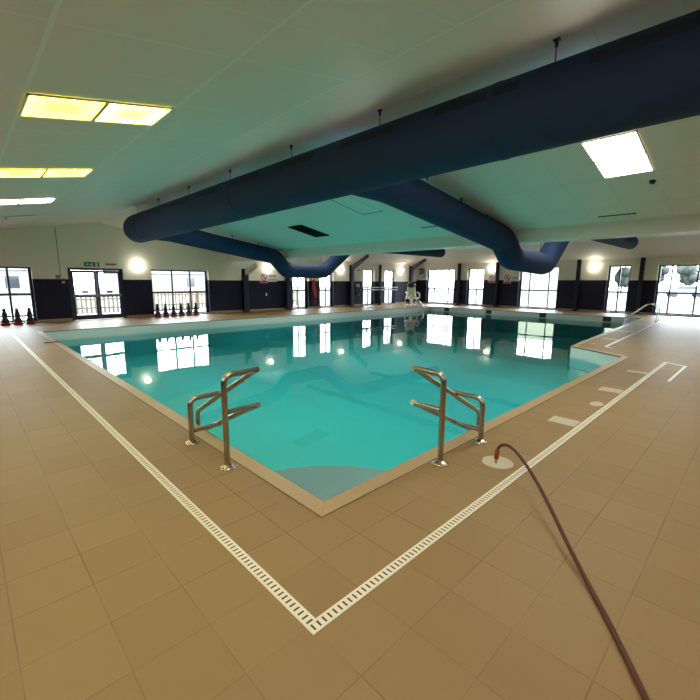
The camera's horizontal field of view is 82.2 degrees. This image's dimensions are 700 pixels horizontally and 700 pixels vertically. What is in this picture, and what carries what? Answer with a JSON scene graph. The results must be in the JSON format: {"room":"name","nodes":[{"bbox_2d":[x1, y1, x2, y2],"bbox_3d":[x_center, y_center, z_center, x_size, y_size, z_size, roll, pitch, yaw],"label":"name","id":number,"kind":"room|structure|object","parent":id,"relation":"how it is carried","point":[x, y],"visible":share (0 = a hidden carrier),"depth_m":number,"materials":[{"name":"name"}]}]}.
{"room":"indoor swimming pool","nodes":[
{"label":"indoor swimming pool","id":0,"kind":"room"},
{"bbox_2d":[0,222,416,323],"bbox_3d":[-5.336,-4.073,21.397,29.620,4.600,0.320,-9,13,-43],"label":"wall","id":1,"kind":"structure","parent":0,"point":[35,248],"depth_m":17.63,"materials":[{"name":"paint"}]},
{"bbox_2d":[0,266,37,322],"bbox_3d":[-12.725,-1.972,14.483,2.076,2.068,0.270,-9,13,-43],"label":"window","id":2,"kind":"structure","parent":1,"relation":"in","point":[9,293],"depth_m":14.92,"materials":[{"name":"clear glass"}]},
{"bbox_2d":[54,227,64,282],"bbox_3d":[-11.229,-3.628,15.407,0.290,2.100,0.068,-9,13,-43],"label":"cable conduit","id":3,"kind":"object","parent":1,"relation":"attached to","point":[56,276],"visible":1,"depth_m":15.45,"materials":[{"name":"grey metal"}]},
{"bbox_2d":[84,262,99,266],"bbox_3d":[-10.452,-3.469,16.230,0.540,0.170,0.024,-9,13,-43],"label":"exit sign","id":4,"kind":"object","parent":1,"relation":"attached to","point":[95,264],"visible":1,"depth_m":16.24,"materials":[{"name":"green plastic"}]},
{"bbox_2d":[67,268,125,320],"bbox_3d":[-10.436,-2.319,16.605,1.956,2.088,0.165,-9,13,-43],"label":"door","id":5,"kind":"structure","parent":1,"relation":"in","point":[99,315],"depth_m":16.57,"materials":[{"name":"clear glass"}]},
{"bbox_2d":[104,263,117,265],"bbox_3d":[-9.953,-3.568,16.711,0.480,0.120,0.012,-9,13,-43],"label":"notice sign","id":6,"kind":"object","parent":1,"relation":"attached to","point":[106,264],"visible":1,"depth_m":16.71,"materials":[{"name":"beige paint"}]},
{"bbox_2d":[151,269,207,314],"bbox_3d":[-8.001,-2.721,18.995,2.646,2.088,0.270,-9,13,-43],"label":"window","id":7,"kind":"structure","parent":1,"relation":"in","point":[188,271],"depth_m":19.26,"materials":[{"name":"glass"},{"name":"dark grey metal"}]},
{"bbox_2d":[38,301,415,322],"bbox_3d":[-5.345,-2.117,21.493,29.292,0.110,0.021,-9,13,-43],"label":"baseboard","id":8,"kind":"structure","parent":1,"relation":"attached to","point":[229,311],"depth_m":20.62,"materials":[{"name":"tile"}]},
{"bbox_2d":[260,273,276,282],"bbox_3d":[-4.469,-3.943,22.032,1.110,0.520,0.016,-9,13,-43],"label":"warning sign","id":9,"kind":"object","parent":1,"relation":"attached to","point":[264,277],"visible":1,"depth_m":21.98,"materials":[{"name":"white plastic"}]},
{"bbox_2d":[293,278,305,308],"bbox_3d":[-3.003,-3.651,23.743,1.136,2.388,0.270,-9,13,-43],"label":"window","id":10,"kind":"structure","parent":1,"relation":"in","point":[297,290],"depth_m":23.95,"materials":[{"name":"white glass"}]},
{"bbox_2d":[312,279,316,300],"bbox_3d":[-2.149,-3.668,24.154,0.263,1.566,0.258,1,10,3],"label":"tube","id":11,"kind":"object","parent":1,"relation":"hanging from","point":[313,282],"visible":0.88,"depth_m":24.05,"materials":[{"name":"red plastic"}]},
{"bbox_2d":[320,275,332,306],"bbox_3d":[-1.544,-3.884,25.136,1.116,2.398,0.270,-9,13,-43],"label":"window","id":12,"kind":"structure","parent":1,"relation":"in","point":[325,290],"depth_m":25.42,"materials":[{"name":"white glass"}]},
{"bbox_2d":[355,284,359,295],"bbox_3d":[0.504,-3.997,26.790,0.400,0.810,0.190,-9,13,-43],"label":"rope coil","id":13,"kind":"object","parent":1,"relation":"hanging from","point":[357,285],"visible":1,"depth_m":26.67,"materials":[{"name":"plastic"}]},
{"bbox_2d":[363,270,373,304],"bbox_3d":[1.211,-4.330,27.766,1.126,2.428,0.270,-9,13,-43],"label":"window","id":14,"kind":"structure","parent":1,"relation":"in","point":[367,289],"depth_m":28.00,"materials":[{"name":"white glass"}]},
{"bbox_2d":[362,287,397,287],"bbox_3d":[2.105,-4.407,28.289,3.750,0.085,0.190,-9,13,-43],"label":"pole","id":15,"kind":"object","parent":1,"relation":"hanging from","point":[362,287],"visible":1,"depth_m":28.12,"materials":[{"name":"white plastic"}]},
{"bbox_2d":[362,289,397,290],"bbox_3d":[2.104,-4.239,28.317,3.750,0.085,0.190,-9,13,-43],"label":"pole","id":16,"kind":"object","parent":1,"relation":"hanging from","point":[370,289],"visible":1,"depth_m":28.38,"materials":[{"name":"white plastic"}]},
{"bbox_2d":[385,270,394,303],"bbox_3d":[2.828,-4.587,29.309,1.166,2.438,0.270,-9,13,-43],"label":"window","id":17,"kind":"structure","parent":1,"relation":"in","point":[391,302],"depth_m":29.58,"materials":[{"name":"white glass"}]},
{"bbox_2d":[0,0,651,229],"bbox_3d":[-4.989,-2.575,5.383,8.000,1.524,23.400,-9,13,-43],"label":"ceiling","id":18,"kind":"structure","parent":0,"point":[244,81],"depth_m":3.67,"materials":[{"name":"paint"}]},
{"bbox_2d":[0,215,34,219],"bbox_3d":[-9.698,-3.714,11.294,1.282,0.250,0.660,-9,13,-43],"label":"ceiling light","id":19,"kind":"object","parent":18,"relation":"hanging from","point":[24,216],"visible":1,"depth_m":11.45,"materials":[{"name":"white plastic"}]},
{"bbox_2d":[7,216,32,218],"bbox_3d":[-9.470,-3.810,11.503,0.612,0.006,0.620,-22,22,-40],"label":"diffuser","id":20,"kind":"object","parent":19,"relation":"attached to","point":[8,217],"depth_m":11.51,"materials":[{"name":"white plastic"}]},
{"bbox_2d":[0,198,55,204],"bbox_3d":[-7.369,-3.297,8.924,1.282,0.250,0.660,-9,13,-43],"label":"ceiling light","id":21,"kind":"object","parent":18,"relation":"hanging from","point":[45,200],"visible":1,"depth_m":9.01,"materials":[{"name":"white plastic"}]},
{"bbox_2d":[0,200,18,203],"bbox_3d":[-7.598,-3.207,8.714,0.612,0.006,0.620,-22,22,-40],"label":"diffuser","id":22,"kind":"object","parent":21,"relation":"attached to","point":[1,201],"depth_m":8.79,"materials":[{"name":"white plastic"}]},
{"bbox_2d":[19,199,53,203],"bbox_3d":[-7.140,-3.393,9.132,0.612,0.006,0.620,-22,22,-40],"label":"diffuser","id":23,"kind":"object","parent":21,"relation":"attached to","point":[21,201],"depth_m":9.14,"materials":[{"name":"white plastic"}]},
{"bbox_2d":[0,169,93,177],"bbox_3d":[-4.986,-2.881,6.534,1.282,0.250,0.660,-9,13,-43],"label":"ceiling light","id":24,"kind":"object","parent":18,"relation":"hanging from","point":[4,173],"visible":1,"depth_m":6.52,"materials":[{"name":"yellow plastic"}]},
{"bbox_2d":[0,170,44,176],"bbox_3d":[-5.215,-2.791,6.324,0.612,0.006,0.620,-22,22,-40],"label":"diffuser","id":25,"kind":"object","parent":24,"relation":"attached to","point":[3,173],"depth_m":6.37,"materials":[{"name":"yellow plastic"}]},
{"bbox_2d":[43,170,90,176],"bbox_3d":[-4.757,-2.978,6.742,0.612,0.006,0.620,-22,22,-40],"label":"diffuser","id":26,"kind":"object","parent":24,"relation":"attached to","point":[47,173],"depth_m":6.77,"materials":[{"name":"yellow plastic"}]},
{"bbox_2d":[18,93,173,125],"bbox_3d":[-2.599,-2.472,4.161,1.282,0.250,0.660,-9,13,-43],"label":"ceiling light","id":27,"kind":"object","parent":18,"relation":"hanging from","point":[35,105],"visible":1,"depth_m":4.09,"materials":[{"name":"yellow plastic"}]},
{"bbox_2d":[22,96,103,119],"bbox_3d":[-2.829,-2.381,3.951,0.612,0.006,0.620,-22,22,-40],"label":"diffuser","id":28,"kind":"object","parent":27,"relation":"attached to","point":[51,107],"depth_m":3.93,"materials":[{"name":"yellow plastic"}]},
{"bbox_2d":[96,104,169,124],"bbox_3d":[-2.370,-2.568,4.369,0.612,0.006,0.620,-22,22,-40],"label":"diffuser","id":29,"kind":"object","parent":27,"relation":"attached to","point":[136,114],"depth_m":4.36,"materials":[{"name":"white"}]},
{"bbox_2d":[0,303,699,699],"bbox_3d":[2.720,-0.659,13.523,29.620,0.001,23.520,-9,13,-43],"label":"floor","id":30,"kind":"structure","parent":0,"point":[111,588],"depth_m":2.38,"materials":[{"name":"tile"}]},
{"bbox_2d":[0,308,10,325],"bbox_3d":[-12.258,-1.176,14.241,0.336,0.605,0.240,-9,13,-43],"label":"traffic cone","id":31,"kind":"object","parent":30,"relation":"on","point":[5,321],"visible":1,"depth_m":14.19,"materials":[{"name":"black plastic"}]},
{"bbox_2d":[11,308,23,324],"bbox_3d":[-12.006,-1.216,14.482,0.336,0.605,0.240,-9,13,-43],"label":"traffic cone","id":32,"kind":"object","parent":30,"relation":"on","point":[17,321],"visible":1,"depth_m":14.43,"materials":[{"name":"black plastic"}]},
{"bbox_2d":[24,308,35,323],"bbox_3d":[-11.755,-1.255,14.722,0.336,0.605,0.240,-9,13,-43],"label":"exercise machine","id":33,"kind":"object","parent":30,"relation":"on","point":[30,320],"visible":0.99,"depth_m":14.67,"materials":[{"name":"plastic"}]},
{"bbox_2d":[153,304,161,317],"bbox_3d":[-8.522,-1.754,17.769,0.336,0.605,0.240,-9,13,-43],"label":"traffic cone","id":34,"kind":"object","parent":30,"relation":"on","point":[157,314],"visible":1,"depth_m":17.71,"materials":[{"name":"black plastic"}]},
{"bbox_2d":[6,329,314,626],"bbox_3d":[-5.746,0.307,7.562,0.065,0.014,15.980,-9,13,-43],"label":"drain","id":35,"kind":"object","parent":30,"relation":"on","point":[293,606],"visible":1,"depth_m":2.66,"materials":[{"name":"white plastic"}]},
{"bbox_2d":[162,303,169,316],"bbox_3d":[-8.278,-1.792,18.002,0.336,0.605,0.240,-9,13,-43],"label":"traffic cone","id":36,"kind":"object","parent":30,"relation":"on","point":[165,313],"visible":0.98,"depth_m":17.95,"materials":[{"name":"black plastic"}]},
{"bbox_2d":[170,303,177,316],"bbox_3d":[-8.027,-1.831,18.242,0.336,0.605,0.240,-9,13,-43],"label":"traffic cone","id":37,"kind":"object","parent":30,"relation":"on","point":[173,313],"visible":1,"depth_m":18.18,"materials":[{"name":"black plastic"}]},
{"bbox_2d":[178,303,184,315],"bbox_3d":[-7.782,-1.869,18.476,0.336,0.605,0.240,-9,13,-43],"label":"traffic cone","id":38,"kind":"object","parent":30,"relation":"on","point":[181,313],"visible":0.98,"depth_m":18.42,"materials":[{"name":"black plastic"}]},
{"bbox_2d":[185,303,192,315],"bbox_3d":[-7.531,-1.909,18.716,0.336,0.605,0.240,-9,13,-43],"label":"traffic cone","id":39,"kind":"object","parent":30,"relation":"on","point":[188,312],"visible":1,"depth_m":18.66,"materials":[{"name":"black plastic"}]},
{"bbox_2d":[192,302,199,314],"bbox_3d":[-7.287,-1.947,18.949,0.336,0.605,0.240,-9,13,-43],"label":"traffic cone","id":40,"kind":"object","parent":30,"relation":"on","point":[195,312],"visible":0.99,"depth_m":18.89,"materials":[{"name":"black plastic"}]},
{"bbox_2d":[184,367,260,470],"bbox_3d":[-1.411,0.566,3.974,0.411,0.968,1.416,-9,13,-43],"label":"handrail","id":41,"kind":"object","parent":30,"relation":"on","point":[247,373],"visible":0.97,"depth_m":3.62,"materials":[{"name":"silver metal"}]},
{"bbox_2d":[242,263,257,311],"bbox_3d":[-5.089,-3.180,20.628,0.380,2.500,1.305,-9,13,-43],"label":"steel column","id":42,"kind":"structure","parent":30,"relation":"on","point":[245,272],"depth_m":20.94,"materials":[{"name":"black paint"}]},
{"bbox_2d":[285,262,291,309],"bbox_3d":[1.302,-3.300,17.837,0.340,3.745,14.115,-9,13,-43],"label":"steel column","id":43,"kind":"structure","parent":30,"relation":"on","point":[287,280],"depth_m":22.85,"materials":[{"name":"black metal"}]},
{"bbox_2d":[59,323,604,470],"bbox_3d":[2.610,-0.294,15.104,21.050,1.250,13.680,-9,13,-43],"label":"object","id":44,"kind":"object","parent":30,"relation":"in","point":[338,394],"visible":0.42,"depth_m":11.81,"materials":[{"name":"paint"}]},
{"bbox_2d":[275,465,384,500],"bbox_3d":[-0.179,1.681,4.098,1.490,0.650,1.490,-9,13,-43],"label":"steps","id":45,"kind":"structure","parent":44,"relation":"in","point":[325,482],"depth_m":4.20,"materials":[{"name":"tile"}]},
{"bbox_2d":[44,307,637,365],"bbox_3d":[2.612,-0.733,15.029,21.050,0.300,13.680,-9,13,-43],"label":"wall tiles","id":46,"kind":"structure","parent":44,"relation":"attached to","point":[599,359],"depth_m":16.64,"materials":[{"name":"white tile"}]},
{"bbox_2d":[539,313,546,317],"bbox_3d":[10.521,-1.888,21.866,0.020,0.226,0.375,-9,13,-43],"label":"outlet","id":47,"kind":"object","parent":46,"relation":"attached to","point":[543,315],"visible":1,"depth_m":21.85,"materials":[{"name":"black plastic"}]},
{"bbox_2d":[602,316,611,321],"bbox_3d":[12.638,-1.521,19.711,0.020,0.248,0.377,-9,13,-43],"label":"outlet","id":48,"kind":"object","parent":46,"relation":"attached to","point":[605,318],"visible":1,"depth_m":19.71,"materials":[{"name":"black plastic"}]},
{"bbox_2d":[262,311,625,331],"bbox_3d":[2.608,-0.008,15.152,21.170,1.270,13.800,-9,13,-43],"label":"pool water","id":49,"kind":"object","parent":44,"relation":"in","point":[420,317],"visible":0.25,"depth_m":19.71,"materials":[{"name":"teal liquid"}]},
{"bbox_2d":[36,306,644,517],"bbox_3d":[2.613,-0.898,15.001,21.314,0.036,13.944,-9,13,-43],"label":"pool coping","id":50,"kind":"object","parent":30,"relation":"on","point":[321,508],"visible":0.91,"depth_m":4.16,"materials":[{"name":"tile"}]},
{"bbox_2d":[349,254,368,306],"bbox_3d":[4.945,-3.870,21.317,0.320,3.745,14.115,-9,13,-43],"label":"steel column","id":51,"kind":"structure","parent":30,"relation":"on","point":[356,264],"depth_m":26.20,"materials":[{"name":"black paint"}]},
{"bbox_2d":[378,265,381,304],"bbox_3d":[2.113,-4.569,28.218,0.180,2.780,0.235,-9,13,-43],"label":"steel column","id":52,"kind":"structure","parent":30,"relation":"on","point":[380,266],"depth_m":28.16,"materials":[{"name":"black metal"}]},
{"bbox_2d":[405,282,419,305],"bbox_3d":[4.344,-3.921,27.952,0.995,1.615,1.078,-1,10,-6],"label":"chair","id":53,"kind":"object","parent":30,"relation":"on","point":[411,290],"visible":0.94,"depth_m":28.04,"materials":[{"name":"white plastic"}]},
{"bbox_2d":[405,295,423,311],"bbox_3d":[4.221,-2.732,26.239,0.607,1.647,1.265,-9,13,-43],"label":"pool ladder","id":54,"kind":"object","parent":30,"relation":"on","point":[408,295],"visible":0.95,"depth_m":26.22,"materials":[{"name":"silver metal"}]},
{"bbox_2d":[409,259,425,302],"bbox_3d":[5.072,-5.182,30.192,0.320,3.360,1.405,-9,13,-43],"label":"steel column","id":55,"kind":"structure","parent":30,"relation":"on","point":[419,263],"depth_m":30.30,"materials":[{"name":"black metal"}]},
{"bbox_2d":[410,365,487,466],"bbox_3d":[1.154,0.569,4.040,1.366,0.967,0.411,-9,13,-43],"label":"handrail","id":56,"kind":"object","parent":30,"relation":"on","point":[437,411],"visible":0.97,"depth_m":3.77,"materials":[{"name":"silver metal"}]},
{"bbox_2d":[456,263,460,304],"bbox_3d":[7.734,-4.672,28.570,0.185,2.930,0.240,-9,13,-43],"label":"steel column","id":57,"kind":"structure","parent":30,"relation":"on","point":[459,264],"depth_m":28.53,"materials":[{"name":"black metal"}]},
{"bbox_2d":[305,362,666,634],"bbox_3d":[3.171,0.783,5.073,9.355,0.014,0.065,-9,13,-43],"label":"drain","id":58,"kind":"object","parent":30,"relation":"on","point":[337,609],"visible":1,"depth_m":2.56,"materials":[{"name":"white plastic"}]},
{"bbox_2d":[493,262,499,306],"bbox_3d":[9.710,-4.319,26.560,0.185,2.930,0.240,-9,13,-43],"label":"steel column","id":59,"kind":"structure","parent":30,"relation":"on","point":[497,263],"depth_m":26.52,"materials":[{"name":"black metal"}]},
{"bbox_2d":[482,456,513,468],"bbox_3d":[1.333,1.018,3.623,0.270,0.012,0.270,-9,13,-43],"label":"cover","id":60,"kind":"object","parent":30,"relation":"on","point":[502,463],"visible":0.94,"depth_m":3.61,"materials":[{"name":"white plastic"}]},
{"bbox_2d":[547,416,580,426],"bbox_3d":[2.513,0.839,4.712,0.250,0.012,0.295,-9,13,-43],"label":"depth marker","id":61,"kind":"object","parent":30,"relation":"on","point":[569,422],"visible":1,"depth_m":4.70,"materials":[{"name":"white tile"}]},
{"bbox_2d":[494,443,649,699],"bbox_3d":[1.227,1.193,1.991,0.167,0.192,3.290,1,10,5],"label":"hose","id":62,"kind":"object","parent":30,"relation":"on","point":[637,681],"visible":1,"depth_m":2.10,"materials":[{"name":"brown rubber"}]},
{"bbox_2d":[572,259,581,310],"bbox_3d":[13.090,-3.715,23.121,0.185,2.930,0.240,-9,13,-43],"label":"steel column","id":63,"kind":"structure","parent":30,"relation":"on","point":[579,262],"depth_m":23.07,"materials":[{"name":"black metal"}]},
{"bbox_2d":[590,402,602,405],"bbox_3d":[3.314,0.729,5.392,0.260,0.012,0.150,-9,13,-43],"label":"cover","id":64,"kind":"object","parent":30,"relation":"on","point":[591,403],"visible":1,"depth_m":5.40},
{"bbox_2d":[597,387,623,393],"bbox_3d":[3.964,0.612,6.098,0.270,0.012,0.295,-9,13,-43],"label":"depth marker","id":65,"kind":"object","parent":30,"relation":"on","point":[607,389],"visible":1,"depth_m":6.07,"materials":[{"name":"white tile"}]},
{"bbox_2d":[604,318,667,346],"bbox_3d":[10.733,-0.786,14.569,0.070,0.014,12.210,9,13,43],"label":"drain","id":66,"kind":"object","parent":30,"relation":"on","point":[665,318],"visible":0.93,"depth_m":12.73,"materials":[{"name":"white plastic"}]},
{"bbox_2d":[626,370,647,373],"bbox_3d":[5.257,0.409,7.341,0.180,0.012,0.305,-9,13,-43],"label":"depth marker","id":67,"kind":"object","parent":30,"relation":"on","point":[628,370],"visible":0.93,"depth_m":7.30,"materials":[{"name":"white tile"}]},
{"bbox_2d":[634,257,645,313],"bbox_3d":[15.176,-3.342,20.998,0.185,2.930,0.240,-9,13,-43],"label":"steel column","id":68,"kind":"structure","parent":30,"relation":"on","point":[643,259],"depth_m":20.94,"materials":[{"name":"black metal"}]},
{"bbox_2d":[624,303,659,324],"bbox_3d":[12.976,-1.263,17.897,0.607,1.647,1.265,-9,13,-43],"label":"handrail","id":69,"kind":"object","parent":30,"relation":"on","point":[642,307],"visible":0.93,"depth_m":17.66,"materials":[{"name":"silver metal"}]},
{"bbox_2d":[666,362,687,381],"bbox_3d":[5.922,0.394,7.458,2.060,0.014,0.380,-9,13,-43],"label":"drain","id":70,"kind":"object","parent":30,"relation":"on","point":[684,367],"visible":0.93,"depth_m":7.40,"materials":[{"name":"white plastic"}]},
{"bbox_2d":[99,0,699,255],"bbox_3d":[-0.066,-3.533,10.053,5.700,1.143,23.400,-9,13,-43],"label":"ceiling","id":71,"kind":"structure","parent":0,"point":[559,186],"depth_m":7.03,"materials":[{"name":"paint"}]},
{"bbox_2d":[288,225,329,236],"bbox_3d":[-1.306,-3.765,12.723,1.143,0.233,0.700,-9,13,-43],"label":"ceiling vent","id":72,"kind":"object","parent":71,"relation":"in","point":[301,228],"visible":1,"depth_m":12.70,"materials":[{"name":"black metal"}]},
{"bbox_2d":[331,195,382,214],"bbox_3d":[0.160,-3.447,9.567,1.122,0.221,0.675,-9,13,-43],"label":"access panel","id":73,"kind":"object","parent":71,"relation":"attached to","point":[352,203],"visible":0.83,"depth_m":9.54,"materials":[{"name":"grey"}]},
{"bbox_2d":[123,9,699,277],"bbox_3d":[5.605,-3.368,12.683,18.308,2.157,18.598,-9,13,-43],"label":"air duct","id":74,"kind":"object","parent":71,"relation":"hanging from","point":[650,76],"visible":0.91,"depth_m":4.68,"materials":[{"name":"painted metal"}]},
{"bbox_2d":[598,213,635,216],"bbox_3d":[5.263,-2.663,7.919,0.036,0.016,0.650,-9,13,-43],"label":"ceiling vent","id":75,"kind":"object","parent":71,"relation":"attached to","point":[628,213],"depth_m":7.91,"materials":[{"name":"grey metal"}]},
{"bbox_2d":[580,130,654,178],"bbox_3d":[3.872,-2.777,5.776,1.280,0.258,0.660,-9,13,-43],"label":"ceiling light","id":76,"kind":"object","parent":71,"relation":"hanging from","point":[622,154],"visible":1,"depth_m":5.71,"materials":[{"name":"white plastic"}]},
{"bbox_2d":[583,132,643,160],"bbox_3d":[3.644,-2.804,5.547,0.612,0.006,0.620,6,3,-45],"label":"diffuser","id":77,"kind":"object","parent":76,"relation":"attached to","point":[627,144],"depth_m":5.53,"materials":[{"name":"white plastic"}]},
{"bbox_2d":[596,154,651,177],"bbox_3d":[4.101,-2.756,6.004,0.612,0.006,0.620,6,3,-45],"label":"diffuser","id":78,"kind":"object","parent":76,"relation":"attached to","point":[637,163],"depth_m":5.99,"materials":[{"name":"white plastic"}]},
{"bbox_2d":[296,233,699,264],"bbox_3d":[7.656,-4.689,17.384,15.720,0.910,23.320,-9,13,-43],"label":"ceiling","id":79,"kind":"structure","parent":0,"point":[676,245],"depth_m":21.92,"materials":[{"name":"paint"}]},
{"bbox_2d":[226,214,699,261],"bbox_3d":[2.017,-3.834,11.976,0.400,1.630,23.299,-9,13,-43],"label":"boxed beam","id":80,"kind":"structure","parent":79,"relation":"attached to","point":[691,222],"depth_m":9.24,"materials":[{"name":"paint"}]},
{"bbox_2d":[230,230,699,261],"bbox_3d":[2.098,-3.008,12.026,0.360,0.011,22.850,-9,13,-43],"label":"trim","id":81,"kind":"structure","parent":80,"relation":"attached to","point":[698,231],"depth_m":9.49,"materials":[{"name":"white paint"}]},
{"bbox_2d":[416,256,699,316],"bbox_3d":[13.369,-4.257,23.130,0.320,4.600,23.200,-9,13,-43],"label":"wall","id":82,"kind":"structure","parent":0,"point":[593,283],"depth_m":23.11,"materials":[{"name":"paint"}]},
{"bbox_2d":[419,268,423,273],"bbox_3d":[5.496,-6.004,30.630,0.300,0.440,0.340,-9,13,-43],"label":"loudspeaker","id":83,"kind":"object","parent":82,"relation":"attached to","point":[421,270],"visible":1,"depth_m":30.50,"materials":[{"name":"black plastic"}]},
{"bbox_2d":[418,274,426,278],"bbox_3d":[5.562,-5.632,30.831,0.014,0.400,0.780,-9,13,-43],"label":"notice sign","id":84,"kind":"object","parent":82,"relation":"attached to","point":[420,276],"visible":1,"depth_m":30.81,"materials":[{"name":"white plastic"}]},
{"bbox_2d":[426,269,453,303],"bbox_3d":[6.760,-4.734,29.948,0.270,2.518,2.396,-9,13,-43],"label":"window","id":85,"kind":"structure","parent":82,"relation":"in","point":[434,288],"depth_m":30.31,"materials":[{"name":"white glass"}]},
{"bbox_2d":[466,269,483,304],"bbox_3d":[8.749,-4.373,27.924,0.270,2.508,1.236,-9,13,-43],"label":"window","id":86,"kind":"structure","parent":82,"relation":"in","point":[469,289],"depth_m":28.14,"materials":[{"name":"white glass"}]},
{"bbox_2d":[488,275,494,282],"bbox_3d":[9.490,-4.772,26.858,0.016,0.520,0.480,-9,13,-43],"label":"warning sign","id":87,"kind":"object","parent":82,"relation":"attached to","point":[491,278],"visible":1,"depth_m":26.86,"materials":[{"name":"white plastic"}]},
{"bbox_2d":[504,275,518,282],"bbox_3d":[10.422,-4.585,25.913,0.016,0.560,1.000,-9,13,-43],"label":"warning sign","id":88,"kind":"object","parent":82,"relation":"attached to","point":[507,278],"visible":1,"depth_m":25.97,"materials":[{"name":"white plastic"}]},
{"bbox_2d":[417,302,651,314],"bbox_3d":[13.243,-2.320,23.332,0.021,0.110,23.172,-9,13,-43],"label":"baseboard","id":89,"kind":"structure","parent":82,"relation":"attached to","point":[645,313],"depth_m":23.64,"materials":[{"name":"tile"}]},
{"bbox_2d":[518,267,558,308],"bbox_3d":[11.692,-3.867,24.928,0.270,2.548,2.336,-9,13,-43],"label":"window","id":90,"kind":"structure","parent":82,"relation":"in","point":[521,289],"depth_m":25.31,"materials":[{"name":"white glass"}]},
{"bbox_2d":[604,265,630,312],"bbox_3d":[14.637,-3.335,21.931,0.270,2.538,1.046,-9,13,-43],"label":"window","id":91,"kind":"structure","parent":82,"relation":"in","point":[620,266],"depth_m":22.05,"materials":[{"name":"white glass"}]},
{"bbox_2d":[653,264,699,315],"bbox_3d":[16.724,-2.947,19.811,0.270,2.508,2.606,-9,13,-43],"label":"window","id":92,"kind":"structure","parent":82,"relation":"in","point":[660,266],"depth_m":20.28,"materials":[{"name":"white glass"}]},
{"label":"outside","id":93,"kind":"structure","parent":0,"visible":0},
{"bbox_2d":[0,286,699,320],"bbox_3d":[0.564,-4.115,35.158,170.000,0.340,170.000,-9,13,-43],"label":"ground","id":94,"kind":"structure","parent":93,"point":[682,303],"depth_m":35.44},
{"bbox_2d":[0,268,30,297],"bbox_3d":[-35.087,-6.970,37.772,9.400,4.000,6.400,-9,13,-43],"label":"house","id":95,"kind":"structure","parent":94,"relation":"on","point":[18,278],"depth_m":37.44,"materials":[{"name":"stone"}]},
{"bbox_2d":[75,295,154,313],"bbox_3d":[-12.235,-2.183,19.618,5.040,1.030,0.152,-9,13,-43],"label":"picket fence","id":96,"kind":"object","parent":94,"relation":"on","point":[90,299],"visible":0.18,"depth_m":19.43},
{"bbox_2d":[103,271,204,293],"bbox_3d":[-25.967,-9.796,54.716,12.400,4.000,6.400,-9,13,-43],"label":"house","id":97,"kind":"structure","parent":94,"relation":"on","point":[161,280],"depth_m":52.75,"materials":[{"name":"stone"}]},
{"bbox_2d":[153,291,296,309],"bbox_3d":[-7.245,-3.168,25.197,9.690,1.160,0.152,-9,13,-43],"label":"picket fence","id":98,"kind":"object","parent":94,"relation":"on","point":[197,295],"visible":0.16,"depth_m":22.93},
{"bbox_2d":[521,267,619,296],"bbox_3d":[36.072,-12.744,63.593,38.000,7.560,17.000,-9,13,-43],"label":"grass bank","id":99,"kind":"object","parent":94,"relation":"on","point":[538,282],"depth_m":52.97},
{"bbox_2d":[614,267,629,293],"bbox_3d":[44.327,-11.361,65.240,3.290,4.377,2.847,-9,13,-43],"label":"tree","id":100,"kind":"object","parent":94,"relation":"on","point":[625,271],"visible":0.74,"depth_m":64.13,"materials":[{"name":"green plant"}]},
{"bbox_2d":[660,266,670,282],"bbox_3d":[47.390,-11.033,62.419,4.110,4.712,3.750,-9,13,-43],"label":"tree","id":101,"kind":"object","parent":94,"relation":"on","point":[665,270],"visible":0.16,"depth_m":60.99,"materials":[{"name":"green plant"}]},
{"bbox_2d":[663,286,699,296],"bbox_3d":[42.338,-7.392,50.627,4.286,1.415,1.840,4,10,21],"label":"car","id":102,"kind":"object","parent":94,"relation":"on","point":[674,288],"visible":0.67,"depth_m":50.05,"materials":[{"name":"grey paint"}]},
{"bbox_2d":[676,266,699,294],"bbox_3d":[50.087,-10.624,59.084,3.300,5.054,4.020,-9,13,-43],"label":"tree","id":103,"kind":"object","parent":94,"relation":"on","point":[688,274],"visible":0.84,"depth_m":58.72,"materials":[{"name":"green plant"}]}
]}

